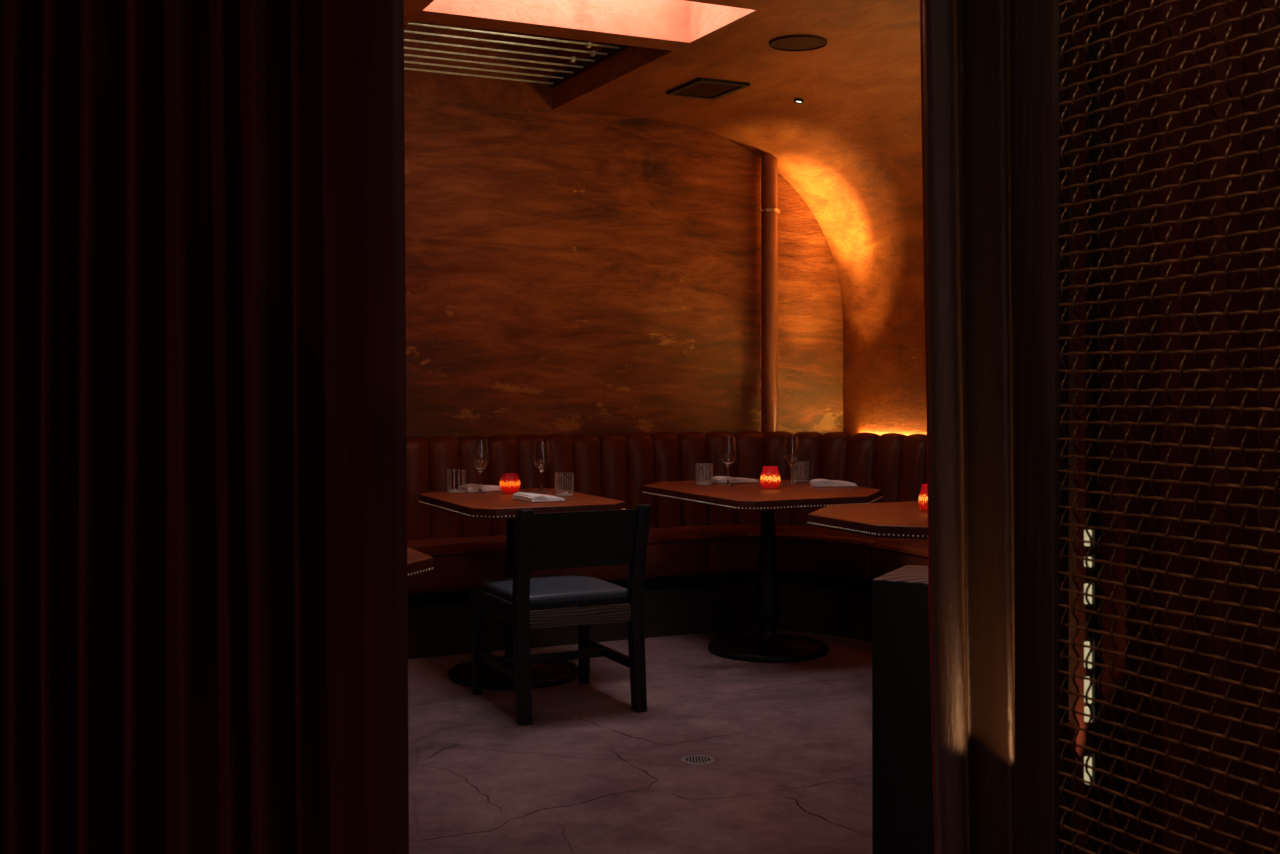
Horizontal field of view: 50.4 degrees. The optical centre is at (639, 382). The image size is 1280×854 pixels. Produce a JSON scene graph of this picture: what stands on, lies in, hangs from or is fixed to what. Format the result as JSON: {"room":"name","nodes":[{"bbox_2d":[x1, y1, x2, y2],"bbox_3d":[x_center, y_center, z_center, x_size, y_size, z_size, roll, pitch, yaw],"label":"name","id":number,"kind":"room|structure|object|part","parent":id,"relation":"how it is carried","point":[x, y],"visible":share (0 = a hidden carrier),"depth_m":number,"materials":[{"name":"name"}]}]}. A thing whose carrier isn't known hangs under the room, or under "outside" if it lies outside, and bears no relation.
{"room":"restaurant","nodes":[
{"label":"restaurant","id":0,"kind":"room"},
{"bbox_2d":[404,96,842,438],"bbox_3d":[-2.023,-0.463,6.401,7.230,3.400,0.100,0,0,-25],"label":"wall","id":1,"kind":"structure","parent":0,"point":[568,273],"depth_m":7.20,"materials":[{"name":"orange paint"}]},
{"bbox_2d":[404,22,629,87],"bbox_3d":[-0.695,-1.560,6.250,1.143,0.057,1.290,0,0,-25],"label":"air vent","id":2,"kind":"object","parent":1,"relation":"attached to","point":[610,50],"visible":0.57,"depth_m":6.45,"materials":[{"name":"metal"}]},
{"bbox_3d":[-0.186,-1.562,6.492,0.016,0.051,1.290,0,0,-25],"label":"rail","id":3,"kind":"part","parent":2,"relation":"part of","materials":[{"name":"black metal"}]},
{"bbox_2d":[404,20,671,109],"bbox_3d":[-0.675,-1.668,6.209,1.149,0.490,1.398,0,0,-25],"label":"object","id":4,"kind":"structure","parent":1,"relation":"attached to","point":[420,84],"depth_m":6.88,"materials":[{"name":"orange metal"}]},
{"bbox_2d":[758,153,779,434],"bbox_3d":[0.718,-0.019,7.551,0.102,2.513,0.105,0,0,20],"label":"drain pipe","id":5,"kind":"object","parent":1,"relation":"attached to","point":[769,210],"visible":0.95,"depth_m":7.51,"materials":[{"name":"metal"}]},
{"bbox_2d":[408,630,871,853],"bbox_3d":[-0.245,1.237,2.651,7.030,0.001,8.200,0,0,-25],"label":"floor","id":6,"kind":"structure","parent":0,"point":[790,743],"depth_m":4.52,"materials":[{"name":"concrete"}]},
{"bbox_2d":[407,547,433,578],"bbox_3d":[-1.080,0.862,3.927,0.820,0.750,0.885,0,0,-25],"label":"dining table","id":7,"kind":"object","parent":6,"relation":"on","point":[418,563],"visible":0.15,"depth_m":3.77,"materials":[{"name":"wood"}]},
{"bbox_2d":[418,488,624,689],"bbox_3d":[-0.517,0.862,5.798,0.672,0.750,0.887,0,0,-25],"label":"dining table","id":8,"kind":"object","parent":6,"relation":"on","point":[495,505],"visible":0.69,"depth_m":5.64,"materials":[{"name":"wood"}]},
{"bbox_2d":[447,469,465,492],"bbox_3d":[-0.815,0.437,6.042,0.083,0.100,0.083,0,0,-25],"label":"tumbler","id":9,"kind":"object","parent":8,"relation":"on","point":[450,490],"visible":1,"depth_m":6.05,"materials":[{"name":"clear glass"}]},
{"bbox_2d":[471,440,488,492],"bbox_3d":[-0.710,0.371,6.042,0.080,0.232,0.080,0,0,-7],"label":"wine glass","id":10,"kind":"object","parent":8,"relation":"on","point":[480,453],"visible":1,"depth_m":6.01,"materials":[{"name":"clear glass"}]},
{"bbox_2d":[459,484,501,491],"bbox_3d":[-0.705,0.469,6.145,0.201,0.028,0.133,0,0,-25],"label":"napkin","id":11,"kind":"object","parent":8,"relation":"on","point":[469,487],"visible":0.85,"depth_m":6.10,"materials":[{"name":"white fabric"}]},
{"bbox_2d":[500,473,519,493],"bbox_3d":[-0.574,0.444,6.009,0.091,0.086,0.091,0,0,-25],"label":"candle holder","id":12,"kind":"object","parent":8,"relation":"on","point":[509,482],"visible":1,"depth_m":5.98,"materials":[{"name":"red glass"}]},
{"bbox_3d":[-0.533,1.200,5.757,0.556,0.075,0.556,0,0,-25],"label":"plate","id":13,"kind":"part","parent":8,"relation":"part of","materials":[{"name":"metal"}]},
{"bbox_2d":[512,492,565,501],"bbox_3d":[-0.422,0.469,5.645,0.151,0.028,0.223,0,0,-27],"label":"napkin","id":14,"kind":"object","parent":8,"relation":"on","point":[530,497],"visible":1,"depth_m":5.57,"materials":[{"name":"white fabric"}]},
{"bbox_2d":[533,440,549,492],"bbox_3d":[-0.440,0.371,6.075,0.080,0.232,0.080,0,0,-7],"label":"wine glass","id":15,"kind":"object","parent":8,"relation":"on","point":[541,452],"visible":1,"depth_m":6.05,"materials":[{"name":"clear glass"}]},
{"bbox_2d":[555,472,573,496],"bbox_3d":[-0.326,0.437,5.850,0.083,0.100,0.083,0,0,-25],"label":"tumbler","id":16,"kind":"object","parent":8,"relation":"on","point":[556,494],"visible":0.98,"depth_m":5.83,"materials":[{"name":"clear glass"}]},
{"bbox_2d":[470,504,651,725],"bbox_3d":[-0.319,0.846,5.258,0.526,0.782,0.600,0,0,-25],"label":"dining chair","id":17,"kind":"object","parent":6,"relation":"on","point":[574,539],"visible":1,"depth_m":5.09,"materials":[{"name":"black wood"}]},
{"bbox_3d":[-0.645,1.024,5.407,0.050,0.425,0.050,0,0,-25],"label":"leg","id":18,"kind":"part","parent":17,"relation":"part of","materials":[{"name":"brown wood"}]},
{"bbox_3d":[-0.539,0.855,5.184,0.026,0.075,0.450,0,0,-25],"label":"seat rail","id":19,"kind":"part","parent":17,"relation":"part of","materials":[{"name":"brown wood"}]},
{"bbox_3d":[-0.425,0.846,4.936,0.058,0.782,0.111,0,0,-25],"label":"leg","id":20,"kind":"part","parent":17,"relation":"part of","materials":[{"name":"brown wood"}]},
{"bbox_3d":[-0.338,0.794,5.298,0.444,0.050,0.492,0,0,-25],"label":"seat","id":21,"kind":"part","parent":17,"relation":"part of","materials":[{"name":"leather"}]},
{"bbox_3d":[-0.337,0.824,5.296,0.436,0.014,0.480,0,0,-25],"label":"seat","id":22,"kind":"part","parent":17,"relation":"part of","materials":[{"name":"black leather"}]},
{"bbox_3d":[-0.225,0.867,5.059,0.413,0.064,0.026,0,0,-25],"label":"seat rail","id":23,"kind":"part","parent":17,"relation":"part of","materials":[{"name":"brown wood"}]},
{"bbox_3d":[-0.214,0.579,5.036,0.421,0.212,0.080,0,0,-25],"label":"panel","id":24,"kind":"part","parent":17,"relation":"part of","materials":[{"name":"brown wood"}]},
{"bbox_3d":[-0.228,1.024,5.605,0.050,0.425,0.050,0,0,-25],"label":"leg","id":25,"kind":"part","parent":17,"relation":"part of","materials":[{"name":"brown wood"}]},
{"bbox_3d":[-0.122,0.855,5.382,0.026,0.075,0.450,0,0,-25],"label":"seat rail","id":26,"kind":"part","parent":17,"relation":"part of","materials":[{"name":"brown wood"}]},
{"bbox_3d":[-0.003,0.846,5.137,0.058,0.782,0.111,0,0,-25],"label":"leg","id":27,"kind":"part","parent":17,"relation":"part of","materials":[{"name":"brown wood"}]},
{"bbox_2d":[407,431,927,658],"bbox_3d":[-0.190,0.749,4.816,4.985,0.976,4.265,0,0,-25],"label":"banquette","id":28,"kind":"object","parent":6,"relation":"on","point":[701,568],"visible":0.32,"depth_m":6.75,"materials":[{"name":"leather"}]},
{"bbox_2d":[407,528,708,594],"bbox_3d":[-1.485,0.845,6.152,3.788,0.205,0.550,0,0,-25],"label":"seat cushion","id":29,"kind":"object","parent":28,"relation":"on","point":[462,557],"depth_m":6.46,"materials":[{"name":"leather"}]},
{"bbox_2d":[671,525,902,581],"bbox_3d":[0.833,0.845,6.924,1.554,0.205,0.703,0,0,20],"label":"seat cushion","id":30,"kind":"object","parent":28,"relation":"on","point":[730,550],"depth_m":6.74,"materials":[{"name":"leather"}]},
{"bbox_2d":[869,539,927,580],"bbox_3d":[1.984,0.845,5.186,0.550,0.205,3.068,0,0,-25],"label":"seat cushion","id":31,"kind":"object","parent":28,"relation":"on","point":[886,556],"depth_m":6.31,"materials":[{"name":"leather"}]},
{"bbox_2d":[681,755,714,764],"bbox_3d":[0.190,1.234,4.457,0.112,0.003,0.112,0,0,0],"label":"floor drain","id":32,"kind":"object","parent":6,"relation":"on","point":[692,759],"visible":1,"depth_m":4.45,"materials":[{"name":"metal"}]},
{"bbox_2d":[643,479,882,662],"bbox_3d":[0.584,0.862,6.312,0.892,0.750,1.142,0,0,-25],"label":"dining table","id":33,"kind":"object","parent":6,"relation":"on","point":[769,646],"visible":0.94,"depth_m":6.22,"materials":[{"name":"wood"}]},
{"bbox_2d":[696,463,712,484],"bbox_3d":[0.308,0.437,6.517,0.083,0.100,0.083,0,0,-25],"label":"tumbler","id":34,"kind":"object","parent":33,"relation":"on","point":[699,482],"visible":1,"depth_m":6.51,"materials":[{"name":"clear glass"}]},
{"bbox_2d":[720,436,735,485],"bbox_3d":[0.418,0.371,6.454,0.080,0.232,0.080,0,0,-7],"label":"wine glass","id":35,"kind":"object","parent":33,"relation":"on","point":[727,448],"visible":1,"depth_m":6.43,"materials":[{"name":"clear glass"}]},
{"bbox_2d":[709,476,758,482],"bbox_3d":[0.459,0.469,6.654,0.211,0.028,0.133,0,0,-18],"label":"napkin","id":36,"kind":"object","parent":33,"relation":"on","point":[717,479],"visible":0.94,"depth_m":6.60,"materials":[{"name":"white fabric"}]},
{"bbox_3d":[0.592,1.200,6.290,0.556,0.075,0.556,0,0,-25],"label":"plate","id":37,"kind":"part","parent":33,"relation":"part of","materials":[{"name":"metal"}]},
{"bbox_2d":[760,466,780,487],"bbox_3d":[0.604,0.437,6.306,0.095,0.099,0.095,0,0,-25],"label":"candle holder","id":38,"kind":"object","parent":33,"relation":"on","point":[770,477],"visible":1,"depth_m":6.27,"materials":[{"name":"red glass"}]},
{"bbox_2d":[783,436,799,484],"bbox_3d":[0.727,0.371,6.530,0.080,0.232,0.080,0,0,-7],"label":"wine glass","id":39,"kind":"object","parent":33,"relation":"on","point":[791,453],"visible":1,"depth_m":6.50,"materials":[{"name":"clear glass"}]},
{"bbox_2d":[792,461,808,482],"bbox_3d":[0.788,0.437,6.689,0.083,0.100,0.083,0,0,-25],"label":"tumbler","id":40,"kind":"object","parent":33,"relation":"on","point":[794,480],"visible":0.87,"depth_m":6.68,"materials":[{"name":"clear glass"}]},
{"bbox_2d":[811,486,844,486],"bbox_3d":[0.915,0.485,6.391,0.220,0.003,0.015,0,0,-3],"label":"table knife","id":41,"kind":"object","parent":33,"relation":"on","point":[811,486],"visible":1,"depth_m":6.38,"materials":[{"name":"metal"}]},
{"bbox_2d":[809,479,856,486],"bbox_3d":[0.911,0.469,6.424,0.201,0.028,0.133,0,0,-5],"label":"napkin","id":42,"kind":"object","parent":33,"relation":"on","point":[815,482],"visible":1,"depth_m":6.37,"materials":[{"name":"white fabric"}]},
{"bbox_2d":[807,501,927,538],"bbox_3d":[1.154,0.862,5.079,0.969,0.750,0.987,0,0,-25],"label":"dining table","id":43,"kind":"object","parent":6,"relation":"on","point":[905,520],"visible":0.34,"depth_m":4.92,"materials":[{"name":"wood"}]},
{"bbox_2d":[918,484,927,510],"bbox_3d":[1.110,0.437,5.189,0.095,0.099,0.095,0,0,-25],"label":"candle holder","id":44,"kind":"object","parent":43,"relation":"on","point":[923,501],"visible":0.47,"depth_m":5.16,"materials":[{"name":"red glass"}]},
{"bbox_2d":[872,565,934,853],"bbox_3d":[0.766,0.857,3.372,0.300,0.760,0.300,0,0,27],"label":"block","id":45,"kind":"object","parent":6,"relation":"on","point":[902,758],"visible":0.45,"depth_m":3.28,"materials":[{"name":"black"}]},
{"bbox_2d":[1084,0,1101,853],"bbox_3d":[0.447,0.087,1.345,0.014,2.300,0.012,0,0,-25],"label":"strip","id":46,"kind":"object","parent":6,"relation":"on","point":[1095,359],"visible":0.61,"depth_m":1.34,"materials":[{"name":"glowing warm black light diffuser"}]},
{"bbox_2d":[1084,756,1091,784],"bbox_3d":[0.442,0.383,1.343,0.005,0.027,0.006,0,0,-25],"label":"diffuser","id":47,"kind":"object","parent":46,"relation":"attached to","point":[1086,777],"depth_m":1.34,"materials":[{"name":"white"}]},
{"bbox_2d":[1084,706,1091,721],"bbox_3d":[0.442,0.327,1.343,0.005,0.015,0.006,0,0,-25],"label":"diffuser","id":48,"kind":"object","parent":46,"relation":"attached to","point":[1086,710],"depth_m":1.34,"materials":[{"name":"white"}]},
{"bbox_2d":[1084,676,1091,702],"bbox_3d":[0.442,0.303,1.343,0.005,0.026,0.006,0,0,-25],"label":"diffuser","id":49,"kind":"object","parent":46,"relation":"attached to","point":[1086,682],"depth_m":1.34,"materials":[{"name":"white"}]},
{"bbox_2d":[1084,641,1091,667],"bbox_3d":[0.442,0.269,1.343,0.005,0.026,0.006,0,0,-25],"label":"diffuser","id":50,"kind":"object","parent":46,"relation":"attached to","point":[1086,650],"depth_m":1.34,"materials":[{"name":"white"}]},
{"bbox_2d":[1084,584,1091,603],"bbox_3d":[0.442,0.208,1.343,0.005,0.020,0.006,0,0,-25],"label":"diffuser","id":51,"kind":"object","parent":46,"relation":"attached to","point":[1085,585],"depth_m":1.34,"materials":[{"name":"white"}]},
{"bbox_2d":[1084,557,1091,566],"bbox_3d":[0.442,0.177,1.343,0.005,0.010,0.006,0,0,-25],"label":"diffuser","id":52,"kind":"object","parent":46,"relation":"attached to","point":[1089,562],"depth_m":1.34,"materials":[{"name":"white"}]},
{"bbox_2d":[1084,530,1091,545],"bbox_3d":[0.442,0.153,1.343,0.005,0.016,0.006,0,0,-25],"label":"diffuser","id":53,"kind":"object","parent":46,"relation":"attached to","point":[1086,537],"depth_m":1.34,"materials":[{"name":"white"}]},
{"bbox_2d":[1015,0,1279,853],"bbox_3d":[0.584,0.037,0.874,0.020,2.400,0.994,0,0,-25],"label":"mesh screen","id":54,"kind":"object","parent":6,"relation":"on","point":[1042,50],"visible":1,"depth_m":1.23,"materials":[{"name":"brown metal"}]},
{"bbox_2d":[404,0,926,435],"bbox_3d":[-0.245,-0.093,2.651,7.030,2.660,8.200,0,0,-25],"label":"ceiling","id":55,"kind":"structure","parent":0,"point":[852,151],"depth_m":6.94,"materials":[{"name":"orange paint"}]},
{"bbox_2d":[412,11,688,50],"bbox_3d":[-0.344,-1.718,5.509,1.149,0.591,0.148,0,0,-25],"label":"trim","id":56,"kind":"structure","parent":55,"relation":"attached to","point":[425,16],"depth_m":5.49,"materials":[{"name":"paint"}]},
{"bbox_2d":[423,0,755,42],"bbox_3d":[-0.194,-1.743,5.193,1.149,0.640,0.550,0,0,-25],"label":"skylight","id":57,"kind":"object","parent":55,"relation":"attached to","point":[673,20],"depth_m":5.51,"materials":[{"name":"glass"}]},
{"bbox_2d":[667,77,749,99],"bbox_3d":[0.326,-1.415,6.543,0.266,0.015,0.350,0,0,-25],"label":"ceiling vent","id":58,"kind":"object","parent":55,"relation":"in","point":[703,88],"visible":1,"depth_m":6.53,"materials":[{"name":"black metal"}]},
{"bbox_2d":[769,35,826,50],"bbox_3d":[0.659,-1.419,5.676,0.244,0.012,0.244,0,0,-25],"label":"ceiling speaker","id":59,"kind":"object","parent":55,"relation":"attached to","point":[789,42],"visible":1,"depth_m":5.67},
{"bbox_2d":[794,98,803,103],"bbox_3d":[0.777,-1.377,6.641,0.051,0.021,0.052,0,0,8],"label":"recessed light","id":60,"kind":"object","parent":55,"relation":"in","point":[796,100],"visible":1,"depth_m":6.63,"materials":[{"name":"black metal"}]},
{"bbox_2d":[1076,0,1279,853],"bbox_3d":[0.833,-0.075,0.659,0.058,2.600,1.719,0,0,-25],"label":"velvet curtain","id":61,"kind":"object","parent":55,"relation":"hanging from","point":[1251,141],"visible":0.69,"depth_m":1.30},
{"bbox_3d":[-0.675,-1.395,2.150,1.982,0.054,0.974,0,0,-25],"label":"track","id":62,"kind":"object","parent":55,"relation":"attached to","visible":0},
{"bbox_2d":[0,0,408,853],"bbox_3d":[-1.022,-0.069,2.146,1.310,2.588,0.105,0,0,-1],"label":"velvet curtain","id":63,"kind":"object","parent":62,"relation":"hanging from","point":[204,596],"visible":1,"depth_m":2.15,"materials":[{"name":"red fabric"}]},
{"bbox_3d":[0.445,-1.395,1.580,0.245,0.054,0.150,0,0,-25],"label":"track","id":64,"kind":"object","parent":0,"visible":0},
{"bbox_2d":[920,0,1077,853],"bbox_3d":[0.441,-0.069,1.569,0.239,2.588,0.118,0,0,11],"label":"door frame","id":65,"kind":"structure","parent":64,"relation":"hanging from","point":[967,47],"depth_m":1.56,"materials":[{"name":"brown wood"}]}
]}

